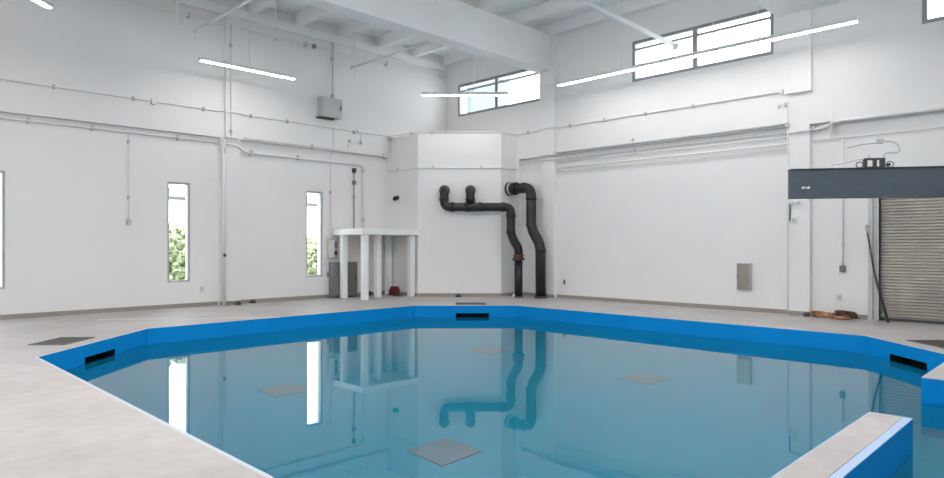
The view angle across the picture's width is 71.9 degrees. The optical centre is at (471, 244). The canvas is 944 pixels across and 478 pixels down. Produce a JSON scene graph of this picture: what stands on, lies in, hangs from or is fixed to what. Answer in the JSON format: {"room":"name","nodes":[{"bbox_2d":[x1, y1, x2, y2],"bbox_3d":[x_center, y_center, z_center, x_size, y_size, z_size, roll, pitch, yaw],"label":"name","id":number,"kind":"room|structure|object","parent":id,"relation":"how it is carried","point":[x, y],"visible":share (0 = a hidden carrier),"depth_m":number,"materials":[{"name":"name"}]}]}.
{"room":"indoor swimming pool","nodes":[
{"label":"indoor swimming pool","id":0,"kind":"room"},
{"bbox_2d":[0,0,446,314],"bbox_3d":[-8.178,-2.375,15.948,0.570,8.750,21.350,0,0,45],"label":"wall","id":1,"kind":"structure","parent":0,"point":[70,245],"depth_m":16.50,"materials":[{"name":"white paint"}]},
{"bbox_2d":[0,171,4,288],"bbox_3d":[-10.313,-0.325,13.889,0.090,2.550,0.560,0,0,45],"label":"window","id":2,"kind":"structure","parent":1,"relation":"in","point":[1,172],"depth_m":14.04,"materials":[{"name":"silver metal"}]},
{"bbox_2d":[0,116,217,144],"bbox_3d":[-10.858,-2.723,13.173,0.088,0.134,11.637,0,0,45],"label":"conduit","id":3,"kind":"object","parent":1,"relation":"attached to","point":[27,120],"visible":1,"depth_m":15.29,"materials":[{"name":"white metal"}]},
{"bbox_2d":[126,133,130,224],"bbox_3d":[-8.300,-1.599,15.737,0.095,2.203,0.090,0,0,45],"label":"conduit","id":4,"kind":"object","parent":1,"relation":"attached to","point":[128,221],"visible":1,"depth_m":15.73,"materials":[{"name":"white metal"}]},
{"bbox_2d":[167,182,189,282],"bbox_3d":[-7.537,-0.325,16.677,0.090,2.550,0.570,0,0,45],"label":"window","id":5,"kind":"structure","parent":1,"relation":"in","point":[168,183],"depth_m":16.82,"materials":[{"name":"silver metal"}]},
{"bbox_2d":[0,291,384,319],"bbox_3d":[-9.180,1.550,14.800,0.170,0.100,18.310,0,0,45],"label":"baseboard","id":6,"kind":"structure","parent":1,"relation":"attached to","point":[120,309],"depth_m":16.05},
{"bbox_2d":[222,139,225,305],"bbox_3d":[-6.565,-0.600,17.227,0.150,4.400,0.090,0,0,45],"label":"conduit","id":7,"kind":"object","parent":1,"relation":"attached to","point":[223,140],"visible":1,"depth_m":17.19,"materials":[{"name":"white metal"}]},
{"bbox_2d":[229,25,231,135],"bbox_3d":[-6.403,-4.375,17.291,0.060,2.950,0.060,0,0,45],"label":"conduit","id":8,"kind":"object","parent":1,"relation":"attached to","point":[230,44],"visible":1,"depth_m":17.27,"materials":[{"name":"white metal"}]},
{"bbox_2d":[125,0,443,78],"bbox_3d":[-7.906,-5.837,15.853,0.190,0.146,19.600,0,0,45],"label":"conduit","id":9,"kind":"object","parent":1,"relation":"attached to","point":[188,14],"visible":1,"depth_m":18.40,"materials":[{"name":"white metal"}]},
{"bbox_2d":[226,142,363,227],"bbox_3d":[-5.048,-1.627,18.963,0.185,2.215,4.649,0,0,43],"label":"conduit","id":10,"kind":"object","parent":1,"relation":"attached to","point":[250,152],"visible":0.98,"depth_m":19.26,"materials":[{"name":"white metal"}]},
{"bbox_2d":[165,0,444,70],"bbox_3d":[-8.266,-6.213,15.541,0.120,0.225,20.650,0,0,45],"label":"beam","id":11,"kind":"structure","parent":1,"relation":"attached to","point":[204,5],"depth_m":18.95,"materials":[{"name":"white paint"}]},
{"bbox_2d":[306,191,321,276],"bbox_3d":[-4.749,-0.325,19.476,0.090,2.550,0.570,0,0,45],"label":"window","id":12,"kind":"structure","parent":1,"relation":"in","point":[319,193],"depth_m":19.62,"materials":[{"name":"silver metal"}]},
{"bbox_2d":[244,137,389,157],"bbox_3d":[-4.430,-3.149,19.428,0.070,0.662,4.972,0,0,45],"label":"conduit","id":13,"kind":"object","parent":1,"relation":"attached to","point":[311,146],"visible":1,"depth_m":19.26,"materials":[{"name":"white metal"}]},
{"bbox_2d":[316,96,341,120],"bbox_3d":[-4.251,-4.070,19.439,0.310,0.620,0.760,0,0,45],"label":"electrical box","id":14,"kind":"object","parent":1,"relation":"attached to","point":[328,108],"visible":1,"depth_m":19.31,"materials":[{"name":"grey metal"}]},
{"bbox_2d":[329,129,333,238],"bbox_3d":[-4.247,-1.840,19.731,0.202,3.320,0.040,0,0,45],"label":"conduit","id":15,"kind":"object","parent":1,"relation":"attached to","point":[330,191],"visible":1,"depth_m":19.76,"materials":[{"name":"white metal"}]},
{"bbox_2d":[327,239,336,257],"bbox_3d":[-4.241,0.110,19.782,0.140,0.580,0.300,0,0,45],"label":"control box","id":16,"kind":"object","parent":1,"relation":"attached to","point":[331,243],"visible":1,"depth_m":19.70,"materials":[{"name":"beige plastic"}]},
{"bbox_2d":[330,42,334,97],"bbox_3d":[-4.207,-5.240,19.592,0.155,1.720,0.090,0,0,45],"label":"conduit","id":17,"kind":"object","parent":1,"relation":"attached to","point":[332,57],"visible":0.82,"depth_m":19.55,"materials":[{"name":"white metal"}]},
{"bbox_2d":[352,168,355,228],"bbox_3d":[-3.683,-1.445,20.355,0.100,1.910,0.100,0,0,45],"label":"conduit","id":18,"kind":"object","parent":1,"relation":"attached to","point":[353,169],"visible":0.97,"depth_m":20.35,"materials":[{"name":"grey metal"}]},
{"bbox_2d":[348,130,362,148],"bbox_3d":[-3.633,-3.248,20.207,0.070,0.602,0.529,0,0,45],"label":"conduit","id":19,"kind":"object","parent":1,"relation":"attached to","point":[354,131],"visible":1,"depth_m":20.18,"materials":[{"name":"white metal"}]},
{"bbox_2d":[0,78,782,140],"bbox_3d":[-4.980,-3.482,16.120,22.865,0.203,8.645,0,0,-15],"label":"conduit","id":20,"kind":"object","parent":1,"relation":"attached to","point":[153,101],"visible":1,"depth_m":17.16,"materials":[{"name":"white metal"}]},
{"bbox_2d":[244,0,624,56],"bbox_3d":[-0.479,-6.750,8.281,22.300,0.200,21.350,0,0,45],"label":"ceiling","id":21,"kind":"structure","parent":0,"point":[288,6],"depth_m":18.70,"materials":[{"name":"white paint"}]},
{"bbox_2d":[33,0,52,8],"bbox_3d":[-7.800,-5.508,10.843,0.110,2.285,2.414,0,0,0],"label":"linear light","id":22,"kind":"object","parent":21,"relation":"hanging from","point":[45,3],"visible":1,"depth_m":11.87,"materials":[{"name":"white paint"}]},
{"bbox_2d":[177,0,178,24],"bbox_3d":[-6.798,-5.875,15.046,0.055,1.550,0.055,0,0,-23],"label":"rod","id":23,"kind":"object","parent":21,"relation":"hanging from","point":[177,0],"visible":1,"depth_m":15.03,"materials":[{"name":"white metal"}]},
{"bbox_2d":[193,0,252,32],"bbox_3d":[-5.670,-6.008,15.122,3.790,1.285,0.067,0,0,45],"label":"ceiling pipe","id":24,"kind":"object","parent":21,"relation":"hanging from","point":[241,4],"visible":1,"depth_m":15.23,"materials":[{"name":"white metal"}]},
{"bbox_2d":[199,2,295,79],"bbox_3d":[-5.570,-5.508,16.307,0.110,2.285,2.524,0,0,45],"label":"linear light","id":25,"kind":"object","parent":21,"relation":"hanging from","point":[201,58],"visible":1,"depth_m":16.30,"materials":[{"name":"white paint"}]},
{"bbox_2d":[201,60,293,79],"bbox_3d":[-5.570,-4.387,16.307,0.092,0.042,2.460,0,0,45],"label":"diffuser","id":26,"kind":"object","parent":25,"relation":"attached to","point":[218,62],"depth_m":16.28,"materials":[{"name":"white plastic"}]},
{"bbox_2d":[247,0,280,13],"bbox_3d":[1.680,-6.490,10.132,21.850,0.320,0.260,0,0,45],"label":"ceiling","id":27,"kind":"structure","parent":21,"relation":"attached to","point":[256,6],"depth_m":17.38,"materials":[{"name":"white paint"}]},
{"bbox_2d":[275,0,276,40],"bbox_3d":[-5.055,-5.965,16.796,0.055,1.370,0.055,0,0,-23],"label":"rod","id":28,"kind":"object","parent":21,"relation":"hanging from","point":[275,0],"visible":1,"depth_m":16.78,"materials":[{"name":"white metal"}]},
{"bbox_2d":[294,7,330,25],"bbox_3d":[2.704,-6.490,11.159,21.850,0.320,0.260,0,0,45],"label":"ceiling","id":29,"kind":"structure","parent":21,"relation":"attached to","point":[308,15],"depth_m":18.30,"materials":[{"name":"white paint"}]},
{"bbox_2d":[354,32,355,76],"bbox_3d":[-3.490,-5.825,19.359,0.055,1.650,0.055,0,0,-23],"label":"rod","id":30,"kind":"object","parent":21,"relation":"hanging from","point":[354,32],"visible":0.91,"depth_m":19.34,"materials":[{"name":"white metal"}]},
{"bbox_2d":[337,19,374,37],"bbox_3d":[3.727,-6.490,12.187,21.850,0.320,0.260,0,0,45],"label":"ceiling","id":31,"kind":"structure","parent":21,"relation":"attached to","point":[346,29],"depth_m":19.32,"materials":[{"name":"white paint"}]},
{"bbox_2d":[350,35,430,68],"bbox_3d":[-2.336,-6.008,18.492,3.820,1.285,0.067,0,0,45],"label":"ceiling pipe","id":32,"kind":"object","parent":21,"relation":"hanging from","point":[426,42],"visible":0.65,"depth_m":18.62,"materials":[{"name":"white metal"}]},
{"bbox_2d":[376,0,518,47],"bbox_3d":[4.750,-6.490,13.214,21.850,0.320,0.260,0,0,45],"label":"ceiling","id":33,"kind":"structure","parent":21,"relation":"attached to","point":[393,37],"depth_m":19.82,"materials":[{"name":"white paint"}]},
{"bbox_2d":[422,54,508,95],"bbox_3d":[-0.202,-5.508,19.034,2.541,2.285,0.110,0,0,0],"label":"linear light","id":34,"kind":"object","parent":21,"relation":"hanging from","point":[473,93],"visible":0.98,"depth_m":18.98,"materials":[{"name":"white paint"}]},
{"bbox_2d":[423,95,506,95],"bbox_3d":[-0.202,-4.387,19.034,2.477,0.042,0.092,0,0,0],"label":"diffuser","id":35,"kind":"object","parent":34,"relation":"attached to","point":[423,95],"depth_m":19.01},
{"bbox_2d":[508,83,556,92],"bbox_3d":[1.739,-4.460,18.502,1.738,0.028,0.109,0,0,41],"label":"conduit","id":36,"kind":"object","parent":34,"relation":"attached to","point":[553,83],"visible":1,"depth_m":18.52,"materials":[{"name":"white metal"}]},
{"bbox_2d":[443,0,676,65],"bbox_3d":[6.778,-6.490,15.251,21.850,0.320,0.210,0,0,45],"label":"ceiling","id":37,"kind":"structure","parent":21,"relation":"attached to","point":[592,17],"depth_m":18.69,"materials":[{"name":"white paint"}]},
{"bbox_2d":[557,0,636,85],"bbox_3d":[3.225,-5.508,17.047,2.444,2.285,0.110,0,0,45],"label":"linear light","id":38,"kind":"object","parent":21,"relation":"hanging from","point":[633,67],"visible":1,"depth_m":16.80,"materials":[{"name":"white paint"}]},
{"bbox_2d":[558,69,635,85],"bbox_3d":[3.225,-4.387,17.047,2.380,0.042,0.092,0,0,45],"label":"diffuser","id":39,"kind":"object","parent":38,"relation":"attached to","point":[616,71],"depth_m":17.02,"materials":[{"name":"white plastic"}]},
{"bbox_2d":[575,0,679,50],"bbox_3d":[2.968,-5.817,14.927,5.703,1.666,0.159,0,0,-37],"label":"ceiling pipe","id":40,"kind":"object","parent":21,"relation":"hanging from","point":[675,46],"visible":1,"depth_m":15.46,"materials":[{"name":"white metal"}]},
{"bbox_2d":[636,0,734,69],"bbox_3d":[4.961,-5.508,15.318,2.444,2.285,0.110,0,0,45],"label":"linear light","id":41,"kind":"object","parent":21,"relation":"hanging from","point":[712,50],"visible":1,"depth_m":15.14,"materials":[{"name":"white paint"}]},
{"bbox_2d":[637,47,732,68],"bbox_3d":[4.961,-4.387,15.318,2.380,0.042,0.092,0,0,45],"label":"diffuser","id":42,"kind":"object","parent":41,"relation":"attached to","point":[716,49],"depth_m":15.25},
{"bbox_2d":[734,2,858,48],"bbox_3d":[6.697,-5.508,13.589,2.444,2.285,0.110,0,0,45],"label":"linear light","id":43,"kind":"object","parent":21,"relation":"hanging from","point":[851,20],"visible":1,"depth_m":13.50,"materials":[{"name":"white paint"}]},
{"bbox_2d":[735,21,857,47],"bbox_3d":[6.697,-4.387,13.589,2.380,0.042,0.092,0,0,45],"label":"diffuser","id":44,"kind":"object","parent":43,"relation":"attached to","point":[833,24],"depth_m":13.54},
{"bbox_2d":[387,133,515,292],"bbox_3d":[-0.634,-0.935,21.107,3.379,5.090,2.689,0,0,45],"label":"column","id":45,"kind":"structure","parent":0,"point":[457,251],"depth_m":20.26,"materials":[{"name":"white paint"}]},
{"bbox_2d":[393,195,399,200],"bbox_3d":[-2.442,-1.514,20.836,0.200,0.212,0.286,0,0,34],"label":"security camera","id":46,"kind":"object","parent":45,"relation":"attached to","point":[397,197],"depth_m":20.79,"materials":[{"name":"white paint"}]},
{"bbox_2d":[387,166,516,171],"bbox_3d":[-0.707,-2.425,20.573,4.283,0.081,0.951,0,0,7],"label":"conduit","id":47,"kind":"object","parent":45,"relation":"attached to","point":[432,166],"visible":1,"depth_m":20.22,"materials":[{"name":"white metal"}]},
{"bbox_2d":[400,292,513,295],"bbox_3d":[-0.687,1.550,20.617,4.348,0.100,0.987,0,0,6],"label":"baseboard","id":48,"kind":"structure","parent":45,"relation":"attached to","point":[402,293],"depth_m":20.24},
{"bbox_2d":[0,294,943,477],"bbox_3d":[-0.497,1.600,8.051,22.000,0.001,21.000,0,0,45],"label":"floor","id":49,"kind":"structure","parent":0,"point":[54,424],"depth_m":7.47,"materials":[{"name":"concrete"}]},
{"bbox_2d":[28,337,94,344],"bbox_3d":[-6.796,1.593,10.810,0.580,0.014,0.840,0,0,0],"label":"floor hatch","id":50,"kind":"object","parent":49,"relation":"on","point":[61,340],"visible":1,"depth_m":10.71,"materials":[{"name":"metal"}]},
{"bbox_2d":[98,317,279,319],"bbox_3d":[-6.138,1.598,14.177,3.800,0.004,0.050,0,0,-6],"label":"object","id":51,"kind":"structure","parent":49,"relation":"on","point":[249,317],"depth_m":14.15,"materials":[{"name":"white"}]},
{"bbox_2d":[329,262,356,297],"bbox_3d":[-3.936,1.060,19.950,0.295,1.080,0.870,0,0,45],"label":"base cabinet","id":52,"kind":"object","parent":49,"relation":"on","point":[334,267],"visible":0.66,"depth_m":19.70,"materials":[{"name":"grey metal"}]},
{"bbox_2d":[333,228,418,299],"bbox_3d":[-2.940,0.560,20.011,1.540,2.080,2.100,0,0,45],"label":"platform","id":53,"kind":"object","parent":49,"relation":"on","point":[365,233],"visible":0.95,"depth_m":19.73,"materials":[{"name":"white"}]},
{"bbox_2d":[388,286,399,295],"bbox_3d":[-2.468,1.455,20.740,0.360,0.290,0.280,0,0,45],"label":"pump","id":54,"kind":"object","parent":49,"relation":"on","point":[394,290],"visible":0.92,"depth_m":20.64,"materials":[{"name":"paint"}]},
{"bbox_2d":[455,302,486,304],"bbox_3d":[-0.029,1.593,17.676,0.840,0.014,0.580,0,0,0],"label":"floor hatch","id":55,"kind":"object","parent":49,"relation":"on","point":[456,303],"visible":1,"depth_m":17.67,"materials":[{"name":"metal"}]},
{"bbox_2d":[439,185,524,297],"bbox_3d":[0.283,-0.128,19.943,2.652,3.455,0.582,0,0,5],"label":"pipe","id":56,"kind":"object","parent":49,"relation":"on","point":[470,205],"visible":1,"depth_m":19.80,"materials":[{"name":"black"}]},
{"bbox_2d":[504,182,546,298],"bbox_3d":[1.688,-0.190,19.989,1.470,3.580,0.436,0,0,45],"label":"pipe","id":57,"kind":"object","parent":49,"relation":"on","point":[511,188],"visible":1,"depth_m":19.67,"materials":[{"name":"grey"}]},
{"bbox_2d":[809,311,832,316],"bbox_3d":[7.677,1.523,14.311,0.495,0.142,0.277,0,0,45],"label":"hose","id":58,"kind":"object","parent":49,"relation":"on","point":[813,313],"visible":0.92,"depth_m":14.22,"materials":[{"name":"brown rubber"}]},
{"bbox_2d":[830,315,850,319],"bbox_3d":[7.875,1.554,13.925,0.417,0.087,0.144,0,0,45],"label":"rope","id":59,"kind":"object","parent":49,"relation":"on","point":[831,316],"visible":1,"depth_m":13.90,"materials":[{"name":"brown fabric"}]},
{"bbox_2d":[833,310,857,318],"bbox_3d":[8.044,1.498,14.023,0.472,0.189,0.240,0,0,45],"label":"hose","id":60,"kind":"object","parent":49,"relation":"on","point":[851,314],"visible":0.91,"depth_m":13.91,"materials":[{"name":"brown rubber"}]},
{"bbox_2d":[865,224,889,322],"bbox_3d":[8.488,0.577,13.631,0.059,2.043,0.551,0,0,-18],"label":"leaning pole","id":61,"kind":"object","parent":49,"relation":"on","point":[866,225],"visible":1,"depth_m":13.64,"materials":[{"name":"black metal"}]},
{"bbox_2d":[906,340,943,348],"bbox_3d":[7.559,1.593,10.473,0.580,0.014,0.840,0,0,0],"label":"floor hatch","id":62,"kind":"object","parent":49,"relation":"on","point":[935,343],"visible":1,"depth_m":10.60,"materials":[{"name":"metal"}]},
{"bbox_2d":[39,306,943,370],"bbox_3d":[1.927,2.500,8.820,16.650,1.800,10.790,0,0,45],"label":"wall","id":63,"kind":"structure","parent":0,"point":[73,357],"depth_m":13.41,"materials":[{"name":"blue paint"}]},
{"bbox_2d":[85,349,114,363],"bbox_3d":[-6.370,1.890,10.853,0.350,0.180,0.880,0,0,0],"label":"skimmer","id":64,"kind":"object","parent":63,"relation":"attached to","point":[88,359],"visible":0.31,"depth_m":11.29,"materials":[{"name":"black plastic"}]},
{"bbox_2d":[456,313,488,316],"bbox_3d":[0.007,1.890,17.349,0.880,0.180,0.350,0,0,0],"label":"skimmer","id":65,"kind":"object","parent":63,"relation":"attached to","point":[457,314],"visible":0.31,"depth_m":17.52,"materials":[{"name":"black plastic"}]},
{"bbox_2d":[35,305,943,477],"bbox_3d":[1.927,1.600,8.820,16.730,0.001,10.870,0,0,45],"label":"pool coping","id":66,"kind":"object","parent":63,"relation":"on","point":[258,471],"visible":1,"depth_m":6.49,"materials":[{"name":"grey concrete"}]},
{"bbox_2d":[65,317,943,477],"bbox_3d":[1.927,1.900,8.820,16.650,0.001,10.790,0,0,45],"label":"pool water","id":67,"kind":"object","parent":63,"relation":"in","point":[412,397],"visible":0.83,"depth_m":8.22,"materials":[{"name":"blue liquid"}]},
{"bbox_2d":[890,354,926,369],"bbox_3d":[7.098,1.890,10.345,0.350,0.180,0.880,0,0,0],"label":"skimmer","id":68,"kind":"object","parent":63,"relation":"attached to","point":[896,358],"visible":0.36,"depth_m":10.79,"materials":[{"name":"black plastic"}]},
{"bbox_2d":[447,0,943,324],"bbox_3d":[6.912,-2.375,15.492,22.000,8.750,0.600,0,0,45],"label":"wall","id":69,"kind":"structure","parent":0,"point":[679,230],"depth_m":16.27,"materials":[{"name":"white paint"}]},
{"bbox_2d":[290,0,549,73],"bbox_3d":[-5.077,-5.803,12.507,0.500,1.065,20.850,0,0,45],"label":"girder","id":70,"kind":"object","parent":69,"relation":"attached to","point":[454,24],"visible":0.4,"depth_m":16.90,"materials":[{"name":"white paint"}]},
{"bbox_2d":[458,69,539,116],"bbox_3d":[0.879,-5.005,21.373,3.770,1.110,0.090,0,0,45],"label":"window","id":71,"kind":"structure","parent":69,"relation":"in","point":[497,82],"depth_m":21.42,"materials":[{"name":"silver metal"}]},
{"bbox_2d":[520,129,811,162],"bbox_3d":[4.623,-2.600,17.622,8.550,0.104,0.212,0,0,45],"label":"conduit","id":72,"kind":"object","parent":69,"relation":"attached to","point":[635,149],"visible":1,"depth_m":16.96,"materials":[{"name":"white metal"}]},
{"bbox_2d":[556,122,788,153],"bbox_3d":[4.865,-2.800,17.291,6.760,0.211,0.080,0,0,45],"label":"conduit","id":73,"kind":"object","parent":69,"relation":"attached to","point":[786,125],"visible":1,"depth_m":16.75,"materials":[{"name":"white metal"}]},
{"bbox_2d":[556,143,788,168],"bbox_3d":[4.946,-2.330,17.379,6.710,0.036,0.036,0,0,45],"label":"conduit","id":74,"kind":"object","parent":69,"relation":"attached to","point":[788,143],"visible":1,"depth_m":16.91,"materials":[{"name":"white metal"}]},
{"bbox_2d":[556,136,788,162],"bbox_3d":[4.946,-2.500,17.379,6.710,0.036,0.036,0,0,45],"label":"conduit","id":75,"kind":"object","parent":69,"relation":"attached to","point":[783,136],"visible":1,"depth_m":16.94,"materials":[{"name":"white metal"}]},
{"bbox_2d":[556,148,788,171],"bbox_3d":[4.946,-2.220,17.379,6.710,0.032,0.032,0,0,45],"label":"conduit","id":76,"kind":"object","parent":69,"relation":"attached to","point":[785,148],"visible":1,"depth_m":16.88,"materials":[{"name":"white metal"}]},
{"bbox_2d":[523,292,867,319],"bbox_3d":[8.053,1.550,14.236,18.610,0.100,0.170,0,0,45],"label":"baseboard","id":77,"kind":"structure","parent":69,"relation":"attached to","point":[738,308],"depth_m":16.81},
{"bbox_2d":[632,9,773,81],"bbox_3d":[5.743,-5.005,16.529,3.740,1.110,0.090,0,0,45],"label":"window","id":78,"kind":"structure","parent":69,"relation":"in","point":[695,29],"depth_m":16.48,"materials":[{"name":"silver metal"}]},
{"bbox_2d":[737,263,751,289],"bbox_3d":[6.575,0.760,15.727,0.330,0.640,0.138,0,0,45],"label":"electrical panel","id":79,"kind":"object","parent":69,"relation":"attached to","point":[744,270],"visible":1,"depth_m":15.66,"materials":[{"name":"silver metal"}]},
{"bbox_2d":[778,101,787,313],"bbox_3d":[7.168,-0.860,14.998,0.229,4.880,0.070,0,0,45],"label":"conduit","id":80,"kind":"object","parent":69,"relation":"attached to","point":[785,103],"visible":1,"depth_m":14.91,"materials":[{"name":"white metal"}]},
{"bbox_2d":[789,203,790,220],"bbox_3d":[7.267,-0.750,14.884,0.037,0.400,0.037,0,0,-23],"label":"conduit","id":81,"kind":"object","parent":69,"relation":"attached to","point":[789,203],"visible":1,"depth_m":14.87,"materials":[{"name":"grey metal"}]},
{"bbox_2d":[791,217,797,222],"bbox_3d":[7.334,-0.570,14.818,0.130,0.140,0.060,0,0,45],"label":"wall switch","id":82,"kind":"object","parent":69,"relation":"attached to","point":[793,219],"visible":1,"depth_m":14.78,"materials":[{"name":"white paint"}]},
{"bbox_2d":[790,201,800,204],"bbox_3d":[7.359,-0.960,14.793,0.220,0.080,0.060,0,0,45],"label":"emergency light","id":83,"kind":"object","parent":69,"relation":"attached to","point":[791,202],"visible":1,"depth_m":14.79,"materials":[{"name":"white paint"}]},
{"bbox_2d":[753,0,839,17],"bbox_3d":[0.202,-5.803,7.250,1.280,1.065,20.850,0,0,45],"label":"girder","id":84,"kind":"object","parent":69,"relation":"attached to","point":[779,8],"visible":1,"depth_m":14.32,"materials":[{"name":"white paint"}]},
{"bbox_2d":[829,112,833,137],"bbox_3d":[7.870,-2.625,14.242,0.070,0.550,0.070,0,0,45],"label":"conduit","id":85,"kind":"object","parent":69,"relation":"attached to","point":[831,125],"visible":1,"depth_m":14.22,"materials":[{"name":"white metal"}]},
{"bbox_2d":[836,294,841,299],"bbox_3d":[8.066,1.140,14.312,0.100,0.120,0.045,0,0,45],"label":"wall outlet","id":86,"kind":"object","parent":69,"relation":"attached to","point":[838,296],"visible":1,"depth_m":14.29,"materials":[{"name":"white paint"}]},
{"bbox_2d":[839,138,845,271],"bbox_3d":[8.103,-0.870,14.236,0.100,2.920,0.100,0,0,45],"label":"conduit","id":87,"kind":"object","parent":69,"relation":"attached to","point":[842,268],"visible":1,"depth_m":14.23,"materials":[{"name":"white metal"}]},
{"bbox_2d":[788,166,943,198],"bbox_3d":[8.750,-1.080,10.997,6.369,0.900,0.398,0,0,11],"label":"crane","id":88,"kind":"object","parent":69,"relation":"attached to","point":[914,181],"visible":1,"depth_m":11.20,"materials":[{"name":"metal"}]},
{"bbox_2d":[829,155,893,167],"bbox_3d":[6.753,-1.446,11.287,1.031,0.228,0.084,0,0,9],"label":"trolley","id":89,"kind":"object","parent":88,"relation":"on","point":[874,160],"visible":0.98,"depth_m":11.24,"materials":[{"name":"grey metal"}]},
{"bbox_2d":[847,139,900,157],"bbox_3d":[6.964,-1.671,11.279,0.833,0.324,0.074,0,0,14],"label":"power cable","id":90,"kind":"object","parent":89,"relation":"on","point":[878,141],"visible":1,"depth_m":11.23,"materials":[{"name":"white plastic"}]},
{"bbox_2d":[811,106,943,130],"bbox_3d":[10.759,-2.650,11.489,8.900,0.171,0.205,0,0,45],"label":"conduit","id":91,"kind":"object","parent":69,"relation":"attached to","point":[814,128],"visible":0.99,"depth_m":13.59,"materials":[{"name":"white metal"}]},
{"bbox_2d":[813,126,943,140],"bbox_3d":[10.831,-2.350,11.547,8.880,0.024,0.024,0,0,45],"label":"conduit","id":92,"kind":"object","parent":69,"relation":"attached to","point":[943,126],"visible":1,"depth_m":13.72,"materials":[{"name":"white metal"}]},
{"bbox_2d":[868,197,943,324],"bbox_3d":[10.115,0.050,12.352,4.530,3.100,0.210,0,0,45],"label":"door","id":93,"kind":"structure","parent":69,"relation":"in","point":[911,266],"depth_m":13.52,"materials":[{"name":"grey metal"}]},
{"bbox_2d":[922,0,943,23],"bbox_3d":[10.427,-5.005,11.865,3.700,1.110,0.090,0,0,45],"label":"window","id":94,"kind":"structure","parent":69,"relation":"in","point":[925,19],"depth_m":13.10,"materials":[{"name":"silver metal"}]},
{"label":"floor","id":95,"kind":"structure","parent":0,"visible":0},
{"bbox_2d":[771,412,912,477],"bbox_3d":[2.209,2.497,4.384,0.350,1.806,4.900,0,0,45],"label":"ledge","id":96,"kind":"object","parent":95,"relation":"on","point":[874,445],"visible":0.9,"depth_m":5.20,"materials":[{"name":"blue paint"}]},
{"bbox_2d":[921,362,943,405],"bbox_3d":[6.301,2.497,8.494,0.350,1.806,2.140,0,0,45],"label":"divider","id":97,"kind":"object","parent":95,"relation":"on","point":[932,383],"visible":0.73,"depth_m":7.80,"materials":[{"name":"blue paint"}]},
{"label":"outside","id":98,"kind":"structure","parent":0,"visible":0},
{"bbox_3d":[-39.924,2.100,40.961,79.680,0.200,90.000,0,0,45],"label":"lawn","id":99,"kind":"structure","parent":98,"visible":0},
{"bbox_2d":[169,223,185,279],"bbox_3d":[-11.522,0.565,25.317,3.238,2.875,3.266,0,0,45],"label":"bush","id":100,"kind":"object","parent":99,"relation":"on","point":[177,235],"visible":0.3,"depth_m":24.49,"materials":[{"name":"green plant"}]},
{"bbox_2d":[169,187,317,206],"bbox_3d":[-17.214,-1.100,55.039,4.000,6.200,34.000,0,0,45],"label":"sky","id":101,"kind":"structure","parent":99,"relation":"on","point":[174,193],"depth_m":48.65,"materials":[{"name":"grey"}]},
{"bbox_2d":[307,236,317,274],"bbox_3d":[-7.175,0.789,29.657,2.718,2.426,2.558,0,0,-19],"label":"bush","id":102,"kind":"object","parent":99,"relation":"on","point":[312,244],"visible":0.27,"depth_m":28.86,"materials":[{"name":"green plant"}]},
{"bbox_2d":[467,78,509,112],"bbox_3d":[-2.603,-3.075,34.493,9.900,10.150,2.700,0,0,45],"label":"neighbouring building","id":103,"kind":"structure","parent":99,"relation":"on","point":[474,103],"depth_m":30.87,"materials":[{"name":"white"}]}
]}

